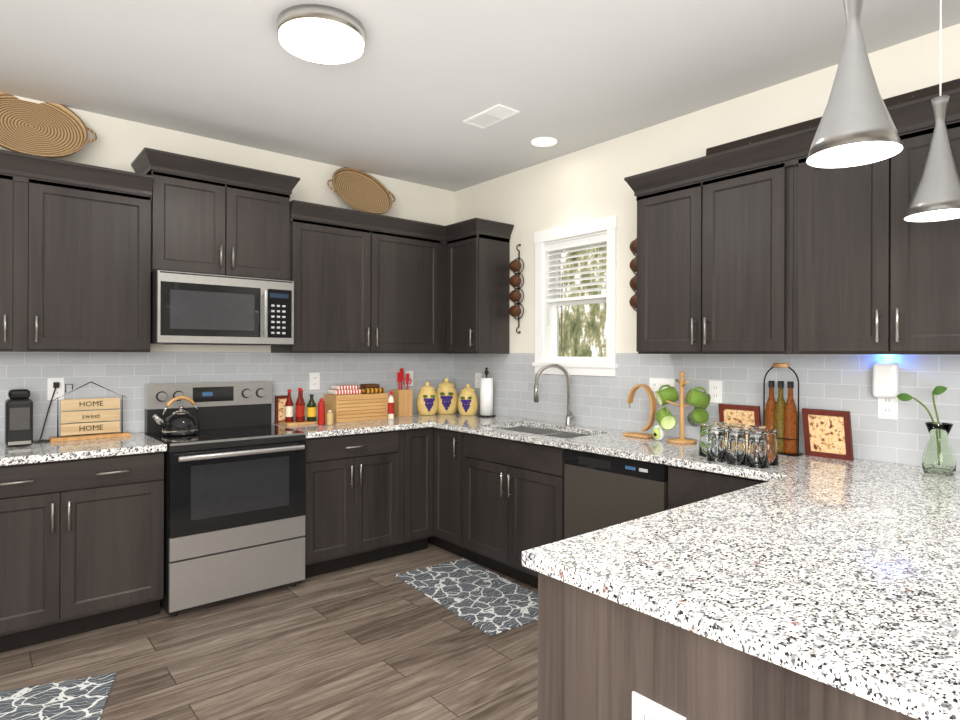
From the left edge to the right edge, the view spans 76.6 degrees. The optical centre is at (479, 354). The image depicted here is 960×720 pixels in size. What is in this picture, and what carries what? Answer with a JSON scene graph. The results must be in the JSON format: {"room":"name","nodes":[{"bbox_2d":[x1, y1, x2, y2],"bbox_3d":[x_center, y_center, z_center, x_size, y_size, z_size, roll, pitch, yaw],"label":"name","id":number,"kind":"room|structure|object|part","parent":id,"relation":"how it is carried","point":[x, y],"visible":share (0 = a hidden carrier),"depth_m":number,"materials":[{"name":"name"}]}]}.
{"room":"kitchen","nodes":[
{"label":"kitchen","id":0,"kind":"room"},
{"bbox_2d":[0,95,454,433],"bbox_3d":[-2.587,0.002,3.214,6.350,2.743,0.150,0,0,-40],"label":"wall","id":1,"kind":"structure","parent":0,"point":[119,144],"depth_m":3.95,"materials":[{"name":"paint"}]},
{"bbox_2d":[0,167,31,351],"bbox_3d":[-2.555,-0.445,2.921,0.599,0.862,0.320,0,0,-40],"label":"upper cabinet","id":2,"kind":"object","parent":1,"relation":"attached to","point":[15,186],"depth_m":2.97,"materials":[{"name":"brown wood"}]},
{"bbox_2d":[0,91,96,157],"bbox_3d":[-2.333,-1.192,3.159,0.584,0.500,0.042,0,-36,-40],"label":"basket tray","id":3,"kind":"object","parent":2,"relation":"on","point":[51,130],"visible":0.85,"depth_m":3.19,"materials":[{"name":"beige wicker"}]},
{"bbox_2d":[32,175,155,351],"bbox_3d":[-2.138,-0.444,3.268,0.602,0.862,0.320,0,0,-40],"label":"upper cabinet","id":4,"kind":"object","parent":1,"relation":"attached to","point":[86,250],"depth_m":3.16,"materials":[{"name":"brown wood"}]},
{"bbox_2d":[136,148,291,280],"bbox_3d":[-1.603,-0.787,3.713,0.783,0.657,0.320,0,0,-40],"label":"upper cabinet","id":5,"kind":"object","parent":1,"relation":"attached to","point":[213,217],"depth_m":3.56,"materials":[{"name":"brown wood"}]},
{"bbox_2d":[150,270,293,345],"bbox_3d":[-1.559,-0.256,3.658,0.761,0.397,0.458,0,0,-40],"label":"microwave","id":6,"kind":"object","parent":5,"relation":"attached to","point":[186,308],"visible":0.98,"depth_m":3.48,"materials":[{"name":"silver metal"}]},
{"bbox_2d":[0,352,453,441],"bbox_3d":[-1.712,0.223,3.841,3.900,0.478,0.008,0,0,-40],"label":"tile backsplash","id":7,"kind":"structure","parent":1,"relation":"attached to","point":[128,375],"depth_m":3.73,"materials":[{"name":"grey tile"}]},
{"bbox_2d":[47,378,63,399],"bbox_3d":[-2.319,0.189,3.324,0.075,0.120,0.007,0,0,-40],"label":"electrical outlet","id":8,"kind":"object","parent":7,"relation":"attached to","point":[59,392],"visible":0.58,"depth_m":3.32,"materials":[{"name":"white plastic"}]},
{"bbox_2d":[309,372,319,389],"bbox_3d":[-1.165,0.188,4.286,0.075,0.120,0.007,0,0,-40],"label":"electrical outlet","id":9,"kind":"object","parent":7,"relation":"attached to","point":[314,381],"visible":1,"depth_m":4.28,"materials":[{"name":"white plastic"}]},
{"bbox_2d":[405,371,412,385],"bbox_3d":[-0.558,0.190,4.793,0.075,0.120,0.007,0,0,-40],"label":"electrical outlet","id":10,"kind":"object","parent":7,"relation":"attached to","point":[410,373],"visible":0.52,"depth_m":4.79,"materials":[{"name":"white plastic"}]},
{"bbox_2d":[271,215,443,353],"bbox_3d":[-0.853,-0.439,4.340,1.170,0.862,0.320,0,0,-40],"label":"upper cabinet","id":11,"kind":"object","parent":1,"relation":"attached to","point":[358,288],"depth_m":4.18,"materials":[{"name":"brown wood"}]},
{"bbox_2d":[327,168,394,214],"bbox_3d":[-0.852,-1.170,4.386,0.544,0.460,0.042,0,-36,-40],"label":"basket tray","id":12,"kind":"object","parent":11,"relation":"on","point":[359,190],"visible":1,"depth_m":4.40,"materials":[{"name":"brown wicker"}]},
{"bbox_2d":[0,543,537,719],"bbox_3d":[-0.223,1.431,0.372,6.350,0.100,7.550,0,0,-40],"label":"floor","id":13,"kind":"structure","parent":0,"point":[377,640],"depth_m":2.75,"materials":[{"name":"brown wood"}]},
{"bbox_2d":[0,673,116,719],"bbox_3d":[-1.661,1.372,2.122,0.550,0.008,0.850,0,0,-22],"label":"rug","id":14,"kind":"object","parent":13,"relation":"on","point":[82,698],"visible":0.92,"depth_m":2.40,"materials":[{"name":"grey fabric"}]},
{"bbox_2d":[0,451,163,652],"bbox_3d":[-2.246,0.936,2.997,1.135,0.877,0.618,0,0,-40],"label":"base cabinet","id":15,"kind":"object","parent":13,"relation":"on","point":[81,545],"visible":1,"depth_m":2.92,"materials":[{"name":"brown wood"}]},
{"bbox_2d":[0,432,166,465],"bbox_3d":[-2.247,0.478,3.000,1.145,0.036,0.613,0,0,-40],"label":"countertop","id":16,"kind":"structure","parent":15,"relation":"on","point":[49,451],"depth_m":3.00,"materials":[{"name":"stone"}]},
{"bbox_2d":[5,382,58,446],"bbox_3d":[-2.316,0.306,3.155,0.237,0.308,0.255,0,0,-40],"label":"coffee grinder","id":17,"kind":"object","parent":16,"relation":"on","point":[18,417],"visible":1,"depth_m":3.02,"materials":[{"name":"black plastic"}]},
{"bbox_2d":[49,382,130,441],"bbox_3d":[-2.133,0.304,3.333,0.370,0.312,0.090,0,0,-40],"label":"home sign","id":18,"kind":"object","parent":16,"relation":"on","point":[74,430],"visible":1,"depth_m":3.32,"materials":[{"name":"brown wood"}]},
{"bbox_2d":[145,381,305,616],"bbox_3d":[-1.487,0.777,3.566,0.731,1.200,0.666,0,0,-40],"label":"range","id":19,"kind":"object","parent":13,"relation":"on","point":[234,497],"visible":0.98,"depth_m":3.38,"materials":[{"name":"silver metal"}]},
{"bbox_2d":[153,396,199,435],"bbox_3d":[-1.737,0.348,3.474,0.256,0.220,0.200,0,0,-40],"label":"kettle","id":20,"kind":"object","parent":19,"relation":"on","point":[181,422],"visible":1,"depth_m":3.42,"materials":[{"name":"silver metal"}]},
{"bbox_2d":[304,430,403,577],"bbox_3d":[-0.974,0.940,4.079,0.686,0.876,0.584,0,0,-40],"label":"base cabinet","id":21,"kind":"object","parent":13,"relation":"on","point":[354,483],"depth_m":3.85,"materials":[{"name":"brown wood"}]},
{"bbox_2d":[271,415,430,437],"bbox_3d":[-0.887,0.483,4.131,0.896,0.036,0.622,0,0,-40],"label":"countertop","id":22,"kind":"structure","parent":21,"relation":"on","point":[405,422],"depth_m":3.97,"materials":[{"name":"stone"}]},
{"bbox_2d":[275,395,287,423],"bbox_3d":[-1.332,0.370,4.091,0.090,0.185,0.026,0,0,-40],"label":"frame","id":23,"kind":"object","parent":22,"relation":"on","point":[280,401],"visible":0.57,"depth_m":4.07,"materials":[{"name":"red wood"}]},
{"bbox_2d":[279,388,317,425],"bbox_3d":[-1.213,0.343,4.067,0.214,0.240,0.150,0,0,-40],"label":"bottles","id":24,"kind":"object","parent":22,"relation":"on","point":[300,412],"visible":1,"depth_m":4.03,"materials":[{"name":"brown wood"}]},
{"bbox_2d":[318,398,332,424],"bbox_3d":[-1.019,0.376,4.009,0.087,0.175,0.085,0,0,-40],"label":"spice jars","id":25,"kind":"object","parent":22,"relation":"on","point":[321,413],"visible":1,"depth_m":3.99,"materials":[{"name":"red plastic"}]},
{"bbox_2d":[324,384,387,422],"bbox_3d":[-0.883,0.339,4.340,0.409,0.250,0.194,0,0,-40],"label":"bread box","id":26,"kind":"object","parent":22,"relation":"on","point":[348,403],"visible":1,"depth_m":4.25,"materials":[{"name":"brown wood"}]},
{"bbox_2d":[388,391,393,418],"bbox_3d":[-0.639,0.365,4.364,0.044,0.200,0.043,0,0,-40],"label":"bottle","id":27,"kind":"object","parent":22,"relation":"on","point":[390,407],"visible":1,"depth_m":4.35,"materials":[{"name":"red plastic"}]},
{"bbox_2d":[391,368,412,416],"bbox_3d":[-0.587,0.285,4.615,0.134,0.360,0.110,0,0,-40],"label":"knife block","id":28,"kind":"object","parent":22,"relation":"on","point":[402,402],"visible":1,"depth_m":4.57,"materials":[{"name":"brown wood"}]},
{"bbox_2d":[404,427,431,553],"bbox_3d":[-0.604,0.941,4.388,0.278,0.876,0.584,0,0,-40],"label":"base cabinet","id":29,"kind":"object","parent":13,"relation":"on","point":[417,442],"depth_m":4.17,"materials":[{"name":"brown wood"}]},
{"bbox_2d":[432,427,459,555],"bbox_3d":[0.020,0.944,4.315,0.624,0.876,0.320,0,0,-40],"label":"base cabinet","id":30,"kind":"object","parent":13,"relation":"on","point":[445,443],"depth_m":4.15,"materials":[{"name":"brown wood"}]},
{"bbox_2d":[395,558,537,635],"bbox_3d":[-0.028,1.377,3.537,0.525,0.008,1.000,0,0,-36],"label":"area rug","id":31,"kind":"object","parent":13,"relation":"on","point":[488,602],"visible":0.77,"depth_m":3.48,"materials":[{"name":"grey fabric"}]},
{"bbox_2d":[460,426,564,583],"bbox_3d":[0.410,0.945,3.848,0.624,0.876,0.897,0,0,-40],"label":"base cabinet","id":32,"kind":"object","parent":13,"relation":"on","point":[494,503],"depth_m":3.66,"materials":[{"name":"brown wood"}]},
{"bbox_2d":[411,413,959,498],"bbox_3d":[0.873,0.489,3.255,0.684,0.036,4.222,0,0,-40],"label":"countertop","id":33,"kind":"structure","parent":32,"relation":"on","point":[610,442],"depth_m":2.82,"materials":[{"name":"stone"}]},
{"bbox_2d":[412,411,478,418],"bbox_3d":[-0.278,0.485,4.639,0.390,0.036,0.622,0,0,-40],"label":"tray","id":34,"kind":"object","parent":33,"relation":"on","point":[437,416],"depth_m":4.58,"materials":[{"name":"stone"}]},
{"bbox_2d":[416,381,438,414],"bbox_3d":[-0.400,0.337,4.700,0.172,0.257,0.193,0,0,-40],"label":"canister","id":35,"kind":"object","parent":34,"relation":"on","point":[427,401],"visible":1,"depth_m":4.64,"materials":[{"name":"yellow ceramic"}]},
{"bbox_2d":[436,378,457,413],"bbox_3d":[-0.261,0.325,4.784,0.197,0.283,0.209,0,0,-40],"label":"canister","id":36,"kind":"object","parent":34,"relation":"on","point":[446,392],"visible":0.98,"depth_m":4.72,"materials":[{"name":"yellow ceramic"}]},
{"bbox_2d":[458,384,477,415],"bbox_3d":[-0.095,0.346,4.679,0.176,0.241,0.171,0,0,-40],"label":"canister","id":37,"kind":"object","parent":34,"relation":"on","point":[467,401],"visible":1,"depth_m":4.63,"materials":[{"name":"yellow ceramic"}]},
{"bbox_2d":[477,367,495,416],"bbox_3d":[0.049,0.281,4.579,0.140,0.372,0.140,0,0,-40],"label":"paper towel holder","id":38,"kind":"object","parent":33,"relation":"on","point":[486,396],"visible":1,"depth_m":4.54,"materials":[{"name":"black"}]},
{"bbox_2d":[503,427,588,437],"bbox_3d":[0.389,0.609,3.831,0.431,0.205,0.786,0,0,-40],"label":"sink basin","id":39,"kind":"object","parent":33,"relation":"in","point":[552,433],"depth_m":4.10,"materials":[{"name":"silver metal"}]},
{"bbox_2d":[534,364,574,425],"bbox_3d":[0.494,0.264,3.968,0.243,0.409,0.185,0,0,-40],"label":"faucet","id":40,"kind":"object","parent":33,"relation":"on","point":[569,418],"visible":1,"depth_m":3.98,"materials":[{"name":"silver metal"}]},
{"bbox_2d":[622,432,653,438],"bbox_3d":[0.916,0.463,3.484,0.110,0.016,0.170,0,0,-40],"label":"stand base","id":41,"kind":"object","parent":33,"relation":"on","point":[631,434],"depth_m":3.45,"materials":[{"name":"brown wood"}]},
{"bbox_2d":[627,384,656,434],"bbox_3d":[0.923,0.305,3.476,0.040,0.268,0.174,0,0,-40],"label":"hook","id":42,"kind":"object","parent":33,"relation":"on","point":[651,395],"depth_m":3.43,"materials":[{"name":"brown wood"}]},
{"bbox_2d":[652,425,663,440],"bbox_3d":[0.970,0.428,3.317,0.065,0.086,0.067,0,0,-40],"label":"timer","id":43,"kind":"object","parent":33,"relation":"on","point":[658,432],"visible":0.96,"depth_m":3.30,"materials":[{"name":"white plastic"}]},
{"bbox_2d":[655,371,710,443],"bbox_3d":[1.085,0.279,3.267,0.346,0.385,0.346,0,0,-40],"label":"mug tree","id":44,"kind":"object","parent":33,"relation":"on","point":[666,419],"visible":1,"depth_m":3.26,"materials":[{"name":"green ceramic"}]},
{"bbox_2d":[699,421,778,467],"bbox_3d":[1.149,0.396,2.721,0.276,0.150,0.360,0,0,-40],"label":"glasses","id":45,"kind":"object","parent":33,"relation":"on","point":[754,446],"visible":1,"depth_m":2.60,"materials":[{"name":"clear glass"}]},
{"bbox_2d":[718,403,760,426],"bbox_3d":[1.333,0.365,3.117,0.046,0.215,0.212,0,0,-40],"label":"picture frame","id":46,"kind":"object","parent":33,"relation":"on","point":[748,415],"visible":0.4,"depth_m":3.10,"materials":[{"name":"red wood"}]},
{"bbox_2d":[763,363,802,456],"bbox_3d":[1.435,0.257,2.901,0.080,0.431,0.169,0,0,-40],"label":"caddy","id":47,"kind":"object","parent":33,"relation":"on","point":[780,416],"visible":0.83,"depth_m":2.87,"materials":[{"name":"glass"}]},
{"bbox_2d":[802,408,853,460],"bbox_3d":[1.581,0.362,2.769,0.060,0.224,0.199,0,0,-40],"label":"picture frame","id":48,"kind":"object","parent":33,"relation":"on","point":[827,433],"visible":1,"depth_m":2.76,"materials":[{"name":"red wood"}]},
{"bbox_2d":[897,386,956,475],"bbox_3d":[1.799,0.299,2.457,0.112,0.349,0.200,0,0,-40],"label":"vase","id":49,"kind":"object","parent":33,"relation":"on","point":[938,457],"visible":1,"depth_m":2.40,"materials":[{"name":"clear glass"}]},
{"bbox_2d":[564,449,668,538],"bbox_3d":[0.885,0.949,3.252,0.602,0.873,0.618,0,0,-40],"label":"dishwasher","id":50,"kind":"object","parent":13,"relation":"on","point":[601,491],"visible":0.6,"depth_m":3.07,"materials":[{"name":"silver metal"}]},
{"bbox_2d":[668,465,767,509],"bbox_3d":[1.275,0.948,2.810,0.624,0.876,0.542,0,0,-40],"label":"base cabinet","id":51,"kind":"object","parent":13,"relation":"on","point":[686,486],"depth_m":2.70,"materials":[{"name":"brown wood"}]},
{"bbox_2d":[528,568,917,719],"bbox_3d":[1.220,0.948,1.762,2.050,0.876,0.922,0,0,-40],"label":"base cabinet","id":52,"kind":"object","parent":13,"relation":"on","point":[594,651],"depth_m":1.22,"materials":[{"name":"brown wood"}]},
{"bbox_2d":[632,691,685,719],"bbox_3d":[0.351,0.728,1.200,0.007,0.075,0.120,0,0,-40],"label":"outlet","id":53,"kind":"object","parent":52,"relation":"attached to","point":[644,708],"visible":1,"depth_m":1.21,"materials":[{"name":"white plastic"}]},
{"bbox_2d":[522,471,959,719],"bbox_3d":[1.029,0.490,1.433,1.410,0.036,1.224,0,0,-40],"label":"countertop","id":54,"kind":"structure","parent":52,"relation":"on","point":[843,575],"depth_m":1.29,"materials":[{"name":"stone"}]},
{"bbox_2d":[0,0,959,191],"bbox_3d":[-0.213,-1.412,0.372,6.350,0.100,7.550,0,0,-40],"label":"ceiling","id":55,"kind":"structure","parent":0,"point":[410,89],"depth_m":2.89,"materials":[{"name":"paint"}]},
{"bbox_2d":[277,4,364,63],"bbox_3d":[-0.660,-1.323,2.542,0.356,0.079,0.356,0,0,-40],"label":"flush ceiling light","id":56,"kind":"object","parent":55,"relation":"attached to","point":[319,33],"visible":1,"depth_m":2.46,"materials":[{"name":"silver metal"}]},
{"bbox_2d":[463,104,519,128],"bbox_3d":[0.060,-1.356,3.470,0.156,0.009,0.316,0,0,-40],"label":"ceiling vent","id":57,"kind":"object","parent":55,"relation":"in","point":[491,116],"visible":0.98,"depth_m":3.46,"materials":[{"name":"white plastic"}]},
{"bbox_2d":[531,137,556,146],"bbox_3d":[0.409,-1.356,3.886,0.164,0.006,0.164,0,0,-40],"label":"recessed light","id":58,"kind":"object","parent":55,"relation":"in","point":[544,142],"visible":1,"depth_m":3.88,"materials":[{"name":"white plastic"}]},
{"bbox_2d":[806,0,902,167],"bbox_3d":[0.881,-0.913,1.434,0.194,0.888,0.194,0,0,-40],"label":"pendant light","id":59,"kind":"object","parent":55,"relation":"hanging from","point":[856,127],"visible":1,"depth_m":1.41,"materials":[{"name":"metal"}]},
{"bbox_2d":[904,0,959,221],"bbox_3d":[1.514,-0.906,1.999,0.194,0.899,0.194,0,0,-40],"label":"pendant light","id":60,"kind":"object","parent":55,"relation":"hanging from","point":[936,196],"visible":1,"depth_m":1.98,"materials":[{"name":"metal"}]},
{"bbox_2d":[455,23,959,434],"bbox_3d":[2.211,0.018,2.300,0.150,2.743,7.400,0,0,-40],"label":"wall","id":61,"kind":"structure","parent":0,"point":[586,184],"depth_m":3.74,"materials":[{"name":"paint"}]},
{"bbox_2d":[444,219,511,353],"bbox_3d":[-0.024,-0.485,4.599,0.320,0.959,0.381,0,0,-40],"label":"upper cabinet","id":62,"kind":"object","parent":61,"relation":"attached to","point":[476,268],"depth_m":4.47,"materials":[{"name":"brown wood"}]},
{"bbox_2d":[509,244,523,332],"bbox_3d":[0.259,-0.482,4.446,0.080,0.657,0.131,0,0,-40],"label":"wall decor","id":63,"kind":"object","parent":61,"relation":"attached to","point":[514,282],"visible":0.94,"depth_m":4.42,"materials":[{"name":"metal"}]},
{"bbox_2d":[532,215,617,376],"bbox_3d":[0.671,-0.367,4.113,0.165,1.008,0.728,0,0,-40],"label":"window unit","id":64,"kind":"structure","parent":61,"relation":"in","point":[546,344],"depth_m":4.16,"materials":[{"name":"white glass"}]},
{"bbox_2d":[545,233,606,325],"bbox_3d":[0.656,-0.486,4.100,0.056,0.572,0.548,0,0,-40],"label":"window blind","id":65,"kind":"object","parent":64,"relation":"attached to","point":[596,240],"visible":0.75,"depth_m":4.09,"materials":[{"name":"white plastic"}]},
{"bbox_2d":[629,238,636,311],"bbox_3d":[0.941,-0.480,3.628,0.080,0.657,0.131,0,0,-40],"label":"wall decor","id":66,"kind":"object","parent":61,"relation":"attached to","point":[633,280],"visible":0.42,"depth_m":3.61,"materials":[{"name":"metal"}]},
{"bbox_2d":[454,353,959,470],"bbox_3d":[1.320,0.233,3.244,0.008,0.478,4.792,0,0,-40],"label":"tile backsplash","id":67,"kind":"structure","parent":61,"relation":"attached to","point":[841,382],"depth_m":3.16,"materials":[{"name":"grey tile"}]},
{"bbox_2d":[475,373,481,387],"bbox_3d":[-0.015,0.207,4.832,0.007,0.120,0.075,0,0,-40],"label":"electrical outlet","id":68,"kind":"object","parent":67,"relation":"attached to","point":[478,376],"visible":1,"depth_m":4.83,"materials":[{"name":"white plastic"}]},
{"bbox_2d":[649,378,674,398],"bbox_3d":[1.059,0.201,3.545,0.007,0.120,0.165,0,0,-40],"label":"electrical outlet","id":69,"kind":"object","parent":67,"relation":"attached to","point":[655,384],"visible":0.56,"depth_m":3.56,"materials":[{"name":"white plastic"}]},
{"bbox_2d":[709,380,722,402],"bbox_3d":[1.274,0.201,3.287,0.007,0.120,0.075,0,0,-40],"label":"electrical outlet","id":70,"kind":"object","parent":67,"relation":"attached to","point":[716,391],"visible":0.98,"depth_m":3.28,"materials":[{"name":"white plastic"}]},
{"bbox_2d":[872,362,898,419],"bbox_3d":[1.770,0.158,2.652,0.057,0.250,0.096,0,0,-40],"label":"outlet","id":71,"kind":"object","parent":67,"relation":"attached to","point":[885,379],"depth_m":2.64,"materials":[{"name":"white plastic"}]},
{"bbox_3d":[1.789,0.223,2.668,0.007,0.120,0.075,0,0,-40],"label":"electrical outlet","id":72,"kind":"part","parent":71,"relation":"part of","materials":[{"name":"white plastic"}]},
{"bbox_2d":[632,134,787,353],"bbox_3d":[1.232,-0.481,3.093,0.320,0.958,0.815,0,0,-40],"label":"upper cabinet","id":73,"kind":"object","parent":61,"relation":"attached to","point":[777,245],"depth_m":2.95,"materials":[{"name":"brown wood"}]},
{"bbox_2d":[784,88,959,354],"bbox_3d":[1.735,-0.479,2.490,0.320,0.958,0.754,0,0,-40],"label":"upper cabinet","id":74,"kind":"object","parent":61,"relation":"attached to","point":[863,278],"depth_m":2.43,"materials":[{"name":"brown wood"}]},
{"bbox_2d":[706,117,821,155],"bbox_3d":[1.397,-1.072,3.018,0.035,0.037,0.569,0,0,-40],"label":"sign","id":75,"kind":"object","parent":74,"relation":"on","point":[811,123],"depth_m":3.00,"materials":[{"name":"brown wood"}]},
{"bbox_2d":[883,78,959,106],"bbox_3d":[1.821,-1.070,2.509,0.035,0.037,0.261,0,0,-40],"label":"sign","id":76,"kind":"object","parent":74,"relation":"on","point":[919,93],"depth_m":2.50,"materials":[{"name":"brown wood"}]},
{"label":"outside","id":77,"kind":"structure","parent":0,"visible":0},
{"bbox_2d":[558,243,606,356],"bbox_3d":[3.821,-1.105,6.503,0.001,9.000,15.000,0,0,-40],"label":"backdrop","id":78,"kind":"structure","parent":77,"point":[585,317],"depth_m":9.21,"materials":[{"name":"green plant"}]}
]}

